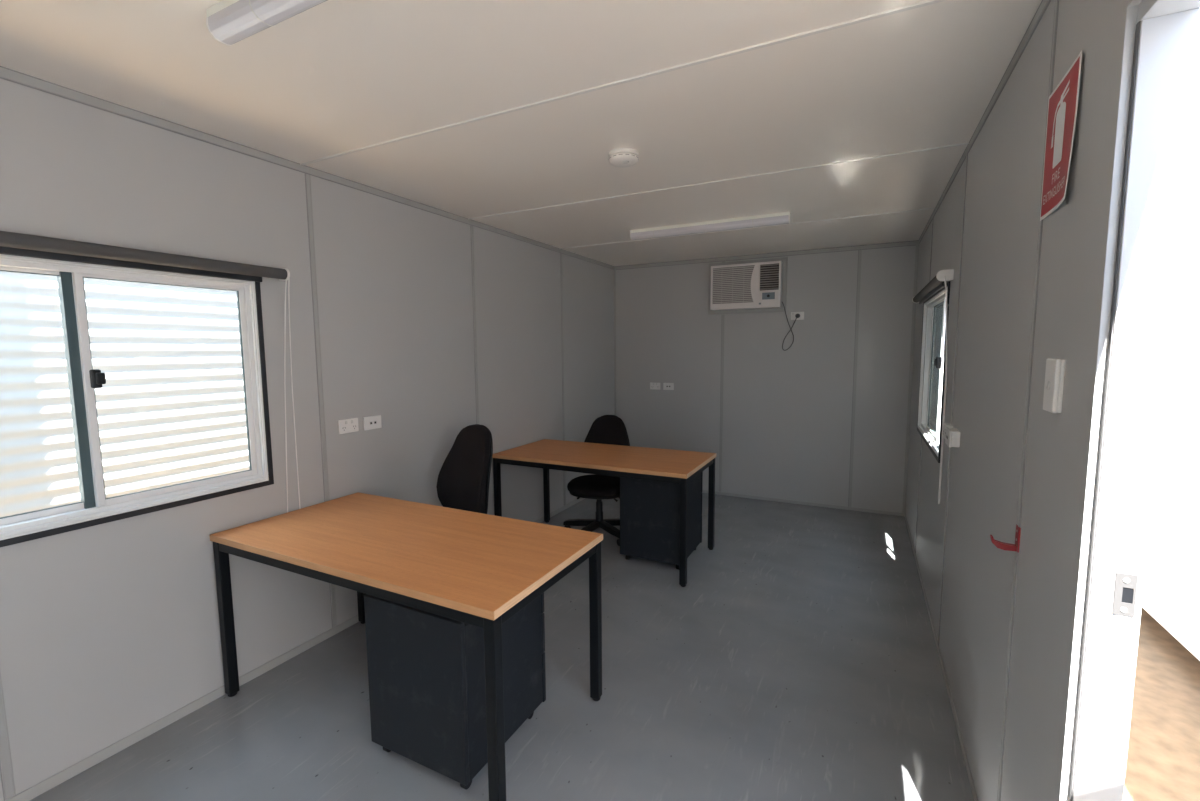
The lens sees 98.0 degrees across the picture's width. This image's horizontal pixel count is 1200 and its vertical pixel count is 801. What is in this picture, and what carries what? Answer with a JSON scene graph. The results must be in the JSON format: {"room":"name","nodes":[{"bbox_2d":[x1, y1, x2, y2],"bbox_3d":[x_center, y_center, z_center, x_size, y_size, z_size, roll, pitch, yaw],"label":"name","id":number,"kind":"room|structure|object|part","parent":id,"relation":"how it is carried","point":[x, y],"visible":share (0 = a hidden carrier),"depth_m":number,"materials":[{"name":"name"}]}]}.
{"room":"portable site office","nodes":[
{"label":"portable site office","id":0,"kind":"room"},
{"bbox_2d":[0,78,614,800],"bbox_3d":[-1.207,0.000,3.172,0.075,2.400,5.950,2,6,27],"label":"wall","id":1,"kind":"structure","parent":0,"point":[109,630],"depth_m":2.44,"materials":[{"name":"grey paint"}]},
{"bbox_2d":[0,671,15,800],"bbox_3d":[-1.952,0.157,1.606,0.004,2.320,0.028,2,6,27],"label":"trim","id":2,"kind":"structure","parent":1,"relation":"attached to","point":[6,768],"depth_m":1.71,"materials":[{"name":"grey"}]},
{"bbox_2d":[0,254,273,546],"bbox_3d":[-1.854,-0.029,1.871,0.089,0.958,1.248,2,6,27],"label":"window","id":3,"kind":"structure","parent":1,"relation":"in","point":[94,508],"depth_m":1.91,"materials":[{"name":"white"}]},
{"bbox_3d":[-1.997,-0.005,1.633,0.018,0.844,0.580,2,6,27],"label":"sash","id":4,"kind":"part","parent":3,"relation":"part of","materials":[{"name":"white metal"}]},
{"bbox_2d":[0,231,300,511],"bbox_3d":[-1.785,0.041,1.856,0.073,1.189,1.463,2,6,27],"label":"roller blind","id":5,"kind":"object","parent":3,"relation":"attached to","point":[11,243],"visible":0.94,"depth_m":1.93,"materials":[{"name":"black metal"}]},
{"bbox_3d":[-1.798,-0.490,1.802,0.012,0.028,1.230,2,6,27],"label":"rail","id":6,"kind":"part","parent":5,"relation":"part of","materials":[{"name":"black metal"}]},
{"bbox_3d":[-1.482,-0.007,2.483,0.036,1.157,0.068,2,6,27],"label":"pull chain","id":7,"kind":"part","parent":5,"relation":"part of","materials":[{"name":"white plastic"}]},
{"bbox_3d":[-1.720,-0.055,2.123,0.018,0.844,0.564,2,6,27],"label":"sash","id":8,"kind":"part","parent":3,"relation":"part of","materials":[{"name":"white metal"}]},
{"bbox_2d":[7,498,584,800],"bbox_3d":[-1.163,1.175,3.269,0.005,0.042,5.950,2,6,27],"label":"baseboard","id":9,"kind":"structure","parent":1,"relation":"attached to","point":[51,782],"depth_m":2.11,"materials":[{"name":"grey"}]},
{"bbox_2d":[0,66,613,269],"bbox_3d":[-1.179,-1.175,3.039,0.006,0.036,5.950,2,6,27],"label":"trim","id":10,"kind":"structure","parent":1,"relation":"attached to","point":[7,74],"depth_m":2.22,"materials":[{"name":"grey metal"}]},
{"bbox_2d":[305,174,336,627],"bbox_3d":[-1.420,0.050,2.662,0.004,2.320,0.028,2,6,27],"label":"trim","id":11,"kind":"structure","parent":1,"relation":"attached to","point":[307,177],"depth_m":2.63,"materials":[{"name":"grey metal"}]},
{"bbox_2d":[338,418,358,433],"bbox_3d":[-1.349,0.137,2.801,0.013,0.074,0.116,2,6,27],"label":"power outlet","id":12,"kind":"object","parent":1,"relation":"attached to","point":[347,425],"visible":1,"depth_m":2.80,"materials":[{"name":"white plastic"}]},
{"bbox_2d":[363,415,381,430],"bbox_3d":[-1.281,0.125,2.938,0.012,0.074,0.116,2,6,27],"label":"outlet","id":13,"kind":"object","parent":1,"relation":"attached to","point":[371,422],"visible":1,"depth_m":2.93,"materials":[{"name":"white plastic"}]},
{"bbox_2d":[470,225,478,423],"bbox_3d":[-0.880,-0.059,3.731,0.004,2.320,0.028,2,6,27],"label":"trim","id":14,"kind":"structure","parent":1,"relation":"attached to","point":[471,226],"depth_m":3.68,"materials":[{"name":"grey metal"}]},
{"bbox_2d":[560,253,565,505],"bbox_3d":[-0.340,-0.168,4.803,0.004,2.320,0.028,2,6,27],"label":"trim","id":15,"kind":"structure","parent":1,"relation":"attached to","point":[560,253],"depth_m":4.79,"materials":[{"name":"grey"}]},
{"bbox_2d":[300,0,946,164],"bbox_3d":[-0.170,-1.085,1.884,2.850,0.005,0.022,2,6,27],"label":"trim","id":16,"kind":"structure","parent":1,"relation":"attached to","point":[927,2],"depth_m":1.69,"materials":[{"name":"white metal"}]},
{"bbox_2d":[468,142,968,218],"bbox_3d":[0.368,-1.193,2.950,2.850,0.005,0.022,2,6,27],"label":"trim","id":17,"kind":"structure","parent":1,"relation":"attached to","point":[968,142],"depth_m":2.75,"materials":[{"name":"white metal"}]},
{"bbox_2d":[559,208,934,248],"bbox_3d":[0.911,-1.302,4.026,2.850,0.005,0.022,2,6,27],"label":"trim","id":18,"kind":"structure","parent":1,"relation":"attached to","point":[927,208],"depth_m":3.85,"materials":[{"name":"white metal"}]},
{"bbox_2d":[30,493,973,800],"bbox_3d":[0.109,1.298,2.640,3.000,0.100,6.100,2,6,27],"label":"floor","id":19,"kind":"structure","parent":0,"point":[796,658],"depth_m":2.23,"materials":[{"name":"grey plastic"}]},
{"bbox_2d":[210,492,602,800],"bbox_3d":[-0.818,0.927,2.235,1.500,0.731,0.730,2,6,27],"label":"desk","id":20,"kind":"object","parent":19,"relation":"on","point":[473,568],"visible":0.96,"depth_m":2.04,"materials":[{"name":"beech laminate"},{"name":"black powder-coated steel"}]},
{"bbox_3d":[-1.617,0.937,2.258,0.040,0.691,0.040,2,6,27],"label":"leg","id":21,"kind":"part","parent":20,"relation":"part of","materials":[{"name":"black metal"}]},
{"bbox_3d":[-0.974,0.640,1.899,1.408,0.040,0.028,2,6,27],"label":"rail","id":22,"kind":"part","parent":20,"relation":"part of","materials":[{"name":"black metal"}]},
{"bbox_3d":[-1.313,0.876,2.861,0.040,0.691,0.040,2,6,27],"label":"leg","id":23,"kind":"part","parent":20,"relation":"part of","materials":[{"name":"black metal"}]},
{"bbox_3d":[-0.323,0.991,1.610,0.040,0.691,0.040,2,6,27],"label":"leg","id":24,"kind":"part","parent":20,"relation":"part of","materials":[{"name":"black metal"}]},
{"bbox_3d":[-0.173,0.636,1.880,0.032,0.040,0.638,2,6,27],"label":"rail","id":25,"kind":"part","parent":20,"relation":"part of","materials":[{"name":"black metal"}]},
{"bbox_3d":[-0.019,0.930,2.213,0.040,0.691,0.040,2,6,27],"label":"leg","id":26,"kind":"part","parent":20,"relation":"part of","materials":[{"name":"black metal"}]},
{"bbox_2d":[364,593,545,789],"bbox_3d":[-0.537,1.000,2.050,0.461,0.618,0.514,2,6,27],"label":"drawer pedestal","id":27,"kind":"object","parent":19,"relation":"on","point":[426,670],"visible":0.74,"depth_m":1.82,"materials":[{"name":"grey metal"}]},
{"bbox_3d":[-0.438,0.768,2.228,0.461,0.187,0.019,2,6,27],"label":"drawer","id":28,"kind":"part","parent":27,"relation":"part of","materials":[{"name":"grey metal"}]},
{"bbox_3d":[-0.437,0.947,2.245,0.461,0.166,0.019,2,6,27],"label":"drawer","id":29,"kind":"part","parent":27,"relation":"part of","materials":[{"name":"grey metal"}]},
{"bbox_3d":[-0.435,1.139,2.264,0.461,0.211,0.019,2,6,27],"label":"drawer","id":30,"kind":"part","parent":27,"relation":"part of","materials":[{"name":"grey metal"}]},
{"bbox_2d":[436,424,492,513],"bbox_3d":[-0.899,0.694,2.908,0.602,1.065,0.642,4,7,40],"label":"office chair","id":31,"kind":"object","parent":19,"relation":"on","point":[463,480],"visible":0.38,"depth_m":3.00,"materials":[{"name":"black fabric"}]},
{"bbox_2d":[563,415,629,545],"bbox_3d":[-0.023,0.620,4.223,0.573,0.945,0.649,1,6,18],"label":"office chair","id":32,"kind":"object","parent":19,"relation":"on","point":[606,429],"visible":0.58,"depth_m":4.23,"materials":[{"name":"black fabric"}]},
{"bbox_3d":[-0.168,1.001,4.283,0.277,0.066,0.055,1,6,18],"label":"arm","id":33,"kind":"part","parent":32,"relation":"part of","materials":[{"name":"black plastic"}]},
{"bbox_3d":[-0.105,1.019,4.094,0.055,0.066,0.277,4,7,35],"label":"arm","id":34,"kind":"part","parent":32,"relation":"part of","materials":[{"name":"black plastic"}]},
{"bbox_3d":[-0.008,0.684,4.200,0.490,0.087,0.460,1,6,18],"label":"seat","id":35,"kind":"part","parent":32,"relation":"part of","materials":[{"name":"black fabric"}]},
{"bbox_3d":[0.066,0.365,4.409,0.428,0.475,0.171,1,6,18],"label":"backrest","id":36,"kind":"part","parent":32,"relation":"part of","materials":[{"name":"black fabric"}]},
{"bbox_3d":[0.096,1.017,4.095,0.055,0.066,0.277,-5,7,-36],"label":"arm","id":37,"kind":"part","parent":32,"relation":"part of","materials":[{"name":"black plastic"}]},
{"bbox_3d":[0.157,0.998,4.285,0.277,0.066,0.055,-2,6,-18],"label":"arm","id":38,"kind":"part","parent":32,"relation":"part of","materials":[{"name":"black plastic"}]},
{"bbox_2d":[492,439,716,586],"bbox_3d":[0.030,0.758,3.902,1.500,0.731,0.730,2,6,27],"label":"desk","id":39,"kind":"object","parent":19,"relation":"on","point":[680,467],"visible":0.88,"depth_m":3.73,"materials":[{"name":"beech laminate"},{"name":"black steel"}]},
{"bbox_3d":[-0.769,0.768,3.925,0.040,0.691,0.040,2,6,27],"label":"leg","id":40,"kind":"part","parent":39,"relation":"part of","materials":[{"name":"black metal"}]},
{"bbox_3d":[-0.465,0.707,4.528,0.040,0.691,0.040,2,6,27],"label":"leg","id":41,"kind":"part","parent":39,"relation":"part of","materials":[{"name":"black metal"}]},
{"bbox_3d":[-0.126,0.471,3.566,1.408,0.040,0.028,2,6,27],"label":"rail","id":42,"kind":"part","parent":39,"relation":"part of","materials":[{"name":"black"}]},
{"bbox_3d":[0.525,0.822,3.277,0.040,0.691,0.040,2,6,27],"label":"leg","id":43,"kind":"part","parent":39,"relation":"part of","materials":[{"name":"black metal"}]},
{"bbox_3d":[0.675,0.467,3.547,0.032,0.040,0.638,2,6,27],"label":"rail","id":44,"kind":"part","parent":39,"relation":"part of","materials":[{"name":"black metal"}]},
{"bbox_3d":[0.829,0.760,3.880,0.040,0.691,0.040,2,6,27],"label":"leg","id":45,"kind":"part","parent":39,"relation":"part of","materials":[{"name":"black metal"}]},
{"bbox_2d":[620,471,702,568],"bbox_3d":[0.459,0.820,3.817,0.461,0.618,0.514,2,6,27],"label":"drawer pedestal","id":46,"kind":"object","parent":19,"relation":"on","point":[649,510],"visible":0.69,"depth_m":3.61,"materials":[{"name":"grey metal"}]},
{"bbox_3d":[0.558,0.587,3.995,0.461,0.187,0.019,2,6,27],"label":"drawer","id":47,"kind":"part","parent":46,"relation":"part of","materials":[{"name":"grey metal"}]},
{"bbox_2d":[0,0,1041,265],"bbox_3d":[0.091,-1.190,2.397,3.000,0.100,6.100,2,6,27],"label":"ceiling","id":48,"kind":"structure","parent":0,"point":[332,77],"depth_m":1.85,"materials":[{"name":"white paint"}]},
{"bbox_2d":[206,0,326,45],"bbox_3d":[-0.508,-0.978,1.150,1.150,0.070,0.071,2,6,27],"label":"light","id":49,"kind":"object","parent":48,"relation":"attached to","point":[229,22],"visible":1,"depth_m":1.32,"materials":[{"name":"white plastic"}]},
{"bbox_2d":[608,148,638,166],"bbox_3d":[0.109,-1.115,2.412,0.140,0.051,0.140,2,6,27],"label":"smoke detector","id":50,"kind":"object","parent":48,"relation":"attached to","point":[619,157],"visible":1,"depth_m":2.37,"materials":[{"name":"white plastic"}]},
{"bbox_2d":[630,212,790,240],"bbox_3d":[0.757,-1.241,3.741,1.150,0.070,0.071,2,6,27],"label":"light","id":51,"kind":"object","parent":48,"relation":"attached to","point":[783,217],"visible":1,"depth_m":3.69,"materials":[{"name":"white plastic"}]},
{"bbox_2d":[616,246,915,512],"bbox_3d":[1.452,-0.217,5.197,3.000,2.400,0.075,2,6,27],"label":"wall","id":52,"kind":"structure","parent":0,"point":[787,415],"depth_m":5.01,"materials":[{"name":"grey paint"}]},
{"bbox_2d":[614,270,615,415],"bbox_3d":[0.170,-0.264,5.795,0.022,2.334,0.004,2,6,27],"label":"trim","id":53,"kind":"structure","parent":52,"relation":"attached to","point":[614,270],"depth_m":5.75,"materials":[{"name":"grey metal"}]},
{"bbox_2d":[650,382,659,389],"bbox_3d":[0.592,-0.155,5.588,0.116,0.074,0.013,2,6,27],"label":"power outlet","id":54,"kind":"object","parent":52,"relation":"attached to","point":[656,386],"visible":1,"depth_m":5.59,"materials":[{"name":"white plastic"}]},
{"bbox_2d":[663,383,673,389],"bbox_3d":[0.726,-0.149,5.521,0.116,0.074,0.012,2,6,27],"label":"outlet","id":55,"kind":"object","parent":52,"relation":"attached to","point":[666,386],"visible":1,"depth_m":5.52,"materials":[{"name":"white plastic"}]},
{"bbox_2d":[719,261,724,491],"bbox_3d":[1.231,-0.219,5.263,0.027,2.334,0.004,2,6,27],"label":"trim","id":56,"kind":"structure","parent":52,"relation":"attached to","point":[722,326],"depth_m":5.29,"materials":[{"name":"grey metal"}]},
{"bbox_2d":[708,258,787,314],"bbox_3d":[1.423,-1.101,5.073,0.745,0.504,0.012,2,6,27],"label":"trim","id":57,"kind":"structure","parent":52,"relation":"attached to","point":[784,260],"depth_m":5.03,"materials":[{"name":"grey"}]},
{"bbox_2d":[710,261,799,350],"bbox_3d":[1.479,-0.894,5.010,0.828,0.830,0.109,2,6,27],"label":"air conditioner","id":58,"kind":"object","parent":52,"relation":"attached to","point":[759,284],"visible":1,"depth_m":4.99,"materials":[{"name":"white plastic"}]},
{"bbox_2d":[712,266,753,303],"bbox_3d":[1.296,-1.118,5.052,0.414,0.346,0.018,2,6,27],"label":"grille","id":59,"kind":"object","parent":58,"relation":"attached to","point":[730,284],"depth_m":5.05,"materials":[{"name":"grey plastic"}]},
{"bbox_3d":[1.587,-0.983,4.901,0.145,0.089,0.005,2,6,27],"label":"control panel","id":60,"kind":"part","parent":58,"relation":"part of","materials":[{"name":"white plastic"}]},
{"bbox_3d":[1.783,-0.702,4.914,0.150,0.463,0.036,3,7,33],"label":"power cord","id":61,"kind":"part","parent":58,"relation":"part of","materials":[{"name":"grey plastic"}]},
{"bbox_2d":[614,240,918,269],"bbox_3d":[1.425,-1.387,5.046,2.850,0.042,0.006,2,6,27],"label":"trim","id":62,"kind":"structure","parent":52,"relation":"attached to","point":[915,242],"depth_m":4.92,"materials":[{"name":"grey metal"}]},
{"bbox_2d":[791,312,803,319],"bbox_3d":[1.850,-0.793,4.888,0.116,0.074,0.013,2,6,27],"label":"power outlet","id":63,"kind":"object","parent":52,"relation":"attached to","point":[793,314],"visible":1,"depth_m":4.88,"materials":[{"name":"white plastic"}]},
{"bbox_2d":[702,490,904,516],"bbox_3d":[1.442,0.965,5.277,2.850,0.030,0.005,2,6,27],"label":"baseboard","id":64,"kind":"structure","parent":52,"relation":"attached to","point":[703,491],"depth_m":4.99,"materials":[{"name":"grey"}]},
{"bbox_2d":[848,249,861,506],"bbox_3d":[2.308,-0.175,4.725,0.027,2.334,0.004,2,6,27],"label":"trim","id":65,"kind":"structure","parent":52,"relation":"attached to","point":[859,251],"depth_m":4.72,"materials":[{"name":"grey"}]},
{"bbox_2d":[902,245,918,512],"bbox_3d":[2.697,-0.158,4.530,0.024,2.334,0.004,2,6,27],"label":"trim","id":66,"kind":"structure","parent":52,"relation":"attached to","point":[917,246],"depth_m":4.53,"materials":[{"name":"grey"}]},
{"bbox_2d":[905,0,1130,800],"bbox_3d":[1.407,0.109,1.865,0.075,2.400,5.950,2,6,27],"label":"wall","id":67,"kind":"structure","parent":0,"point":[1005,165],"depth_m":1.45,"materials":[{"name":"grey paint"}]},
{"bbox_2d":[915,218,933,553],"bbox_3d":[2.253,-0.070,3.628,0.004,2.340,0.021,2,6,27],"label":"trim","id":68,"kind":"structure","parent":67,"relation":"attached to","point":[933,218],"depth_m":3.68,"materials":[{"name":"grey"}]},
{"bbox_2d":[917,281,949,462],"bbox_3d":[2.131,-0.197,3.293,0.089,0.958,1.273,2,6,27],"label":"window","id":69,"kind":"structure","parent":67,"relation":"in","point":[933,339],"depth_m":3.55,"materials":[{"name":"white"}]},
{"bbox_2d":[912,269,953,503],"bbox_3d":[2.063,-0.125,3.321,0.073,1.199,1.510,2,6,27],"label":"roller blind","id":70,"kind":"object","parent":69,"relation":"attached to","point":[938,282],"visible":0.98,"depth_m":2.69,"materials":[{"name":"grey fabric"}]},
{"bbox_3d":[2.071,-0.663,3.276,0.012,0.028,1.265,2,6,27],"label":"rail","id":71,"kind":"part","parent":70,"relation":"part of","materials":[{"name":"black"}]},
{"bbox_3d":[1.745,-0.043,2.665,0.036,1.167,0.044,2,6,27],"label":"pull chain","id":72,"kind":"part","parent":70,"relation":"part of","materials":[{"name":"white plastic"}]},
{"bbox_3d":[2.279,-0.223,3.540,0.018,0.844,0.584,2,6,27],"label":"sash","id":73,"kind":"part","parent":69,"relation":"part of","materials":[{"name":"white metal"}]},
{"bbox_3d":[2.132,-0.199,3.306,0.018,0.844,0.580,2,6,27],"label":"sash","id":74,"kind":"part","parent":69,"relation":"part of","materials":[{"name":"white metal"}]},
{"bbox_2d":[905,514,977,800],"bbox_3d":[1.824,1.197,2.878,0.005,0.030,3.970,2,6,27],"label":"baseboard","id":75,"kind":"structure","parent":67,"relation":"attached to","point":[925,596],"depth_m":2.26,"materials":[{"name":"grey"}]},
{"bbox_2d":[943,422,952,438],"bbox_3d":[1.664,0.147,2.498,0.029,0.074,0.116,2,6,27],"label":"power outlet","id":76,"kind":"object","parent":67,"relation":"attached to","point":[945,424],"visible":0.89,"depth_m":2.49,"materials":[{"name":"white plastic"}]},
{"bbox_3d":[1.659,0.147,2.501,0.010,0.074,0.116,2,6,27],"label":"plate","id":77,"kind":"part","parent":76,"relation":"part of","materials":[{"name":"white plastic"}]},
{"bbox_2d":[938,154,967,645],"bbox_3d":[1.671,0.047,2.475,0.004,2.340,0.021,2,6,27],"label":"trim","id":78,"kind":"structure","parent":67,"relation":"attached to","point":[966,154],"depth_m":2.46,"materials":[{"name":"grey metal"}]},
{"bbox_2d":[945,427,960,446],"bbox_3d":[1.567,0.164,2.318,0.042,0.074,0.116,2,6,27],"label":"outlet","id":79,"kind":"object","parent":67,"relation":"attached to","point":[952,439],"visible":1,"depth_m":2.27,"materials":[{"name":"white plastic"}]},
{"bbox_3d":[1.554,0.163,2.325,0.010,0.074,0.116,2,6,27],"label":"plate","id":80,"kind":"part","parent":79,"relation":"part of","materials":[{"name":"white plastic"}]},
{"bbox_2d":[918,0,1050,243],"bbox_3d":[1.362,-1.070,1.768,0.006,0.034,5.950,2,6,27],"label":"trim","id":81,"kind":"structure","parent":67,"relation":"attached to","point":[1044,4],"depth_m":1.80,"materials":[{"name":"grey metal"}]},
{"bbox_2d":[990,524,1020,552],"bbox_3d":[1.092,0.368,1.409,0.061,0.069,0.032,2,6,27],"label":"hook","id":82,"kind":"object","parent":67,"relation":"attached to","point":[1001,545],"visible":1,"depth_m":1.40,"materials":[{"name":"red metal"}]},
{"bbox_3d":[1.092,0.386,1.411,0.060,0.034,0.018,2,6,27],"label":"arm","id":83,"kind":"part","parent":82,"relation":"part of","materials":[{"name":"red metal"}]},
{"bbox_3d":[1.118,0.369,1.396,0.004,0.068,0.032,2,6,27],"label":"plate","id":84,"kind":"part","parent":82,"relation":"part of","materials":[{"name":"red metal"}]},
{"bbox_2d":[997,0,1058,800],"bbox_3d":[1.116,0.159,1.375,0.004,2.340,0.021,2,6,27],"label":"trim","id":85,"kind":"structure","parent":67,"relation":"attached to","point":[1056,5],"depth_m":1.36,"materials":[{"name":"grey metal"}]},
{"bbox_2d":[1043,359,1065,412],"bbox_3d":[1.009,-0.034,1.163,0.019,0.118,0.073,2,6,27],"label":"light switch","id":86,"kind":"object","parent":67,"relation":"attached to","point":[1055,368],"visible":1,"depth_m":1.14,"materials":[{"name":"white plastic"}]},
{"bbox_2d":[1040,51,1081,220],"bbox_3d":[1.056,-0.590,1.200,0.011,0.297,0.230,3,6,30],"label":"fire extinguisher sign","id":87,"kind":"object","parent":67,"relation":"attached to","point":[1063,101],"visible":1,"depth_m":1.19,"materials":[{"name":"red plastic"}]},
{"bbox_2d":[1059,0,1199,800],"bbox_3d":[0.882,0.445,0.060,0.780,2.090,1.750,2,6,27],"label":"door","id":88,"kind":"structure","parent":67,"relation":"in","point":[1160,41],"depth_m":0.94,"materials":[{"name":"grey"}]},
{"bbox_3d":[0.975,0.360,0.968,0.030,0.080,0.002,2,6,27],"label":"strike plate","id":89,"kind":"part","parent":88,"relation":"part of","materials":[{"name":"grey metal"}]},
{"label":"outside","id":90,"kind":"structure","parent":0,"visible":0},
{"bbox_2d":[1123,608,1199,800],"bbox_3d":[0.077,1.519,2.651,28.000,0.044,28.000,2,6,27],"label":"ground","id":91,"kind":"structure","parent":90,"point":[1163,762],"depth_m":2.44,"materials":[{"name":"beige sand"}]},
{"bbox_2d":[0,271,249,516],"bbox_3d":[-3.327,-0.125,4.202,2.805,2.980,12.200,2,6,27],"label":"window glass","id":92,"kind":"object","parent":91,"relation":"on","point":[170,404],"visible":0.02,"depth_m":2.82,"materials":[{"name":"grey"}]},
{"bbox_2d":[1142,101,1199,660],"bbox_3d":[4.045,0.125,1.351,3.210,2.930,10.800,2,6,27],"label":"building","id":93,"kind":"structure","parent":91,"relation":"on","point":[1171,591],"depth_m":2.85,"materials":[{"name":"white"}]}
]}

